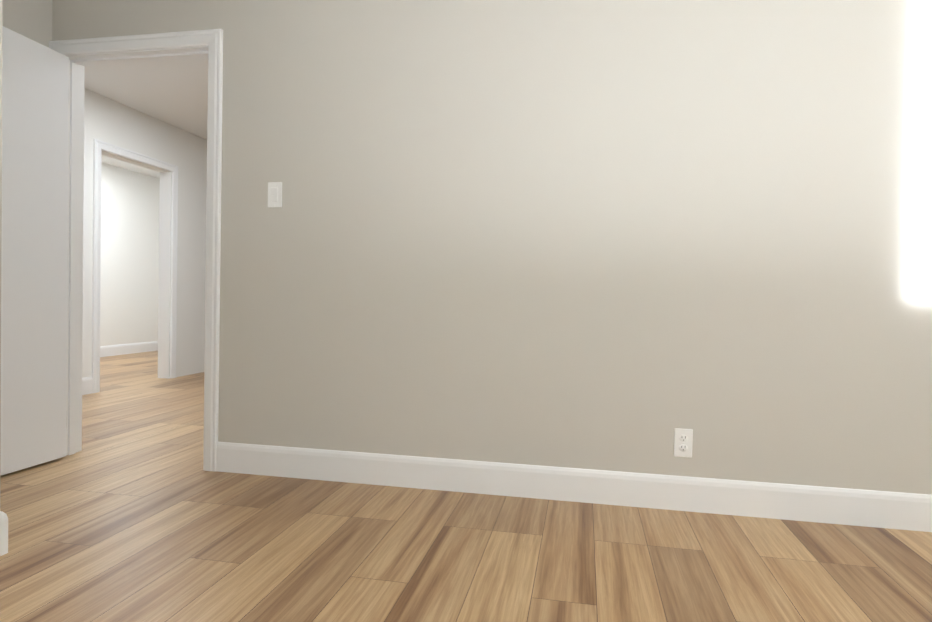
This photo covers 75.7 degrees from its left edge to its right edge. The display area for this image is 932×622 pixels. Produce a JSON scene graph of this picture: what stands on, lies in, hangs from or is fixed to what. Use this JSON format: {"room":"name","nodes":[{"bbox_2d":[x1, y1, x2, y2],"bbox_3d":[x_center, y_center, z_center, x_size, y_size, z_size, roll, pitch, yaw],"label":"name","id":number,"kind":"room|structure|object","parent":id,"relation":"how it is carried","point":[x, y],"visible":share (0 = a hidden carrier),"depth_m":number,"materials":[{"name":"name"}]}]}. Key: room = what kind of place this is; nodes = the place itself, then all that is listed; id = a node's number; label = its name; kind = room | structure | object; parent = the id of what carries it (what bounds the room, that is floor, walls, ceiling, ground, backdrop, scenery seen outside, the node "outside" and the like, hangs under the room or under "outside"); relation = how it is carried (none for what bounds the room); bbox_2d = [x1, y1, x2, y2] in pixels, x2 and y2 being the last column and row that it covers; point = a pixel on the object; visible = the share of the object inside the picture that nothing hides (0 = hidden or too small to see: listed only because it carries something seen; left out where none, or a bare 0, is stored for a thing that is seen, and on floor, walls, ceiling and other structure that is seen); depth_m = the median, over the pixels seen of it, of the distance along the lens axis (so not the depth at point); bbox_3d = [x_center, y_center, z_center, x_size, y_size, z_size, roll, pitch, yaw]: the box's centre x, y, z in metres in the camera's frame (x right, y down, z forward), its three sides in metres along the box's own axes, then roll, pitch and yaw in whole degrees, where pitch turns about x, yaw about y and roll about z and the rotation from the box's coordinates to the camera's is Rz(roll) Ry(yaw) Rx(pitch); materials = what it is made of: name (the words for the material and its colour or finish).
{"room":"empty room","nodes":[
{"label":"empty room","id":0,"kind":"room"},
{"bbox_2d":[0,0,2,466],"bbox_3d":[-1.668,-0.431,0.938,0.120,2.410,1.870,1,1,11],"label":"wall","id":1,"kind":"structure","parent":0,"point":[1,6],"depth_m":1.84,"materials":[{"name":"grey paint"}]},
{"bbox_2d":[0,511,3,555],"bbox_3d":[-1.481,0.694,1.687,0.014,0.136,0.347,1,1,11],"label":"baseboard","id":2,"kind":"structure","parent":1,"relation":"attached to","point":[1,512],"depth_m":1.86,"materials":[{"name":"white"}]},
{"bbox_2d":[4,513,7,553],"bbox_3d":[-1.831,0.681,1.950,0.804,0.136,0.014,1,1,11],"label":"baseboard","id":3,"kind":"structure","parent":1,"relation":"attached to","point":[5,515],"depth_m":1.87,"materials":[{"name":"white"}]},
{"bbox_2d":[2,0,51,47],"bbox_3d":[-2.378,-0.460,1.572,0.120,2.410,3.080,1,1,11],"label":"wall","id":4,"kind":"structure","parent":0,"point":[31,19],"depth_m":2.82,"materials":[{"name":"grey paint"}]},
{"bbox_2d":[100,162,159,345],"bbox_3d":[-4.796,-0.613,6.308,0.120,2.410,5.200,1,1,11],"label":"wall","id":5,"kind":"structure","parent":0,"point":[129,256],"depth_m":7.84,"materials":[{"name":"white paint"}]},
{"bbox_2d":[100,341,157,356],"bbox_3d":[-4.640,0.515,6.899,0.014,0.136,3.780,1,1,11],"label":"baseboard","id":6,"kind":"structure","parent":5,"relation":"attached to","point":[110,350],"depth_m":7.88,"materials":[{"name":"white wood"}]},
{"bbox_2d":[82,88,206,377],"bbox_3d":[-2.838,-0.563,5.902,0.120,2.410,5.240,1,1,11],"label":"wall","id":7,"kind":"structure","parent":0,"point":[110,121],"depth_m":5.80,"materials":[{"name":"white paint"}]},
{"bbox_2d":[82,376,92,394],"bbox_3d":[-3.044,0.597,4.661,0.014,0.136,0.339,1,1,11],"label":"baseboard","id":8,"kind":"structure","parent":7,"relation":"attached to","point":[87,382],"depth_m":4.77,"materials":[{"name":"white wood"}]},
{"bbox_2d":[91,139,177,392],"bbox_3d":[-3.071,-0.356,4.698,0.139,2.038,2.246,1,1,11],"label":"trim","id":9,"kind":"structure","parent":7,"relation":"attached to","point":[168,247],"depth_m":5.71,"materials":[{"name":"white wood"}]},
{"bbox_2d":[84,58,207,178],"bbox_3d":[-0.999,-1.746,3.908,8.800,0.120,8.600,1,1,11],"label":"ceiling","id":10,"kind":"structure","parent":0,"point":[174,93],"depth_m":4.70,"materials":[{"name":"white paint"}]},
{"bbox_2d":[0,351,931,621],"bbox_3d":[-1.052,0.772,3.962,8.800,0.100,8.600,1,1,11],"label":"floor","id":11,"kind":"structure","parent":0,"point":[132,511],"depth_m":1.96,"materials":[{"name":"brown wood"}]},
{"bbox_2d":[52,0,931,494],"bbox_3d":[0.483,-0.419,2.517,5.130,2.410,0.120,1,1,11],"label":"wall","id":12,"kind":"structure","parent":0,"point":[612,234],"depth_m":2.46,"materials":[{"name":"grey paint"}]},
{"bbox_2d":[49,29,222,471],"bbox_3d":[-1.586,-0.286,2.928,0.936,2.038,0.158,1,1,11],"label":"door frame","id":13,"kind":"structure","parent":12,"relation":"attached to","point":[212,39],"depth_m":2.85,"materials":[{"name":"white wood"}]},
{"bbox_2d":[0,26,68,475],"bbox_3d":[-2.029,-0.252,2.552,0.150,1.943,0.788,1,1,11],"label":"entry door","id":14,"kind":"structure","parent":13,"relation":"attached to","point":[35,121],"depth_m":2.74,"materials":[{"name":"white wood"}]},
{"bbox_2d":[268,182,281,206],"bbox_3d":[-0.867,-0.527,2.714,0.070,0.114,0.012,1,1,11],"label":"switch plate","id":15,"kind":"object","parent":12,"relation":"attached to","point":[274,194],"visible":1,"depth_m":2.71,"materials":[{"name":"white plastic"}]},
{"bbox_2d":[216,442,931,531],"bbox_3d":[0.842,0.728,2.398,4.082,0.136,0.014,1,1,11],"label":"baseboard","id":16,"kind":"structure","parent":12,"relation":"attached to","point":[869,508],"depth_m":2.45,"materials":[{"name":"white"}]},
{"bbox_2d":[674,428,692,457],"bbox_3d":[0.868,0.527,2.392,0.070,0.114,0.009,1,1,11],"label":"electrical outlet plate","id":17,"kind":"object","parent":12,"relation":"attached to","point":[683,441],"visible":1,"depth_m":2.39,"materials":[{"name":"white plastic"}]}
]}

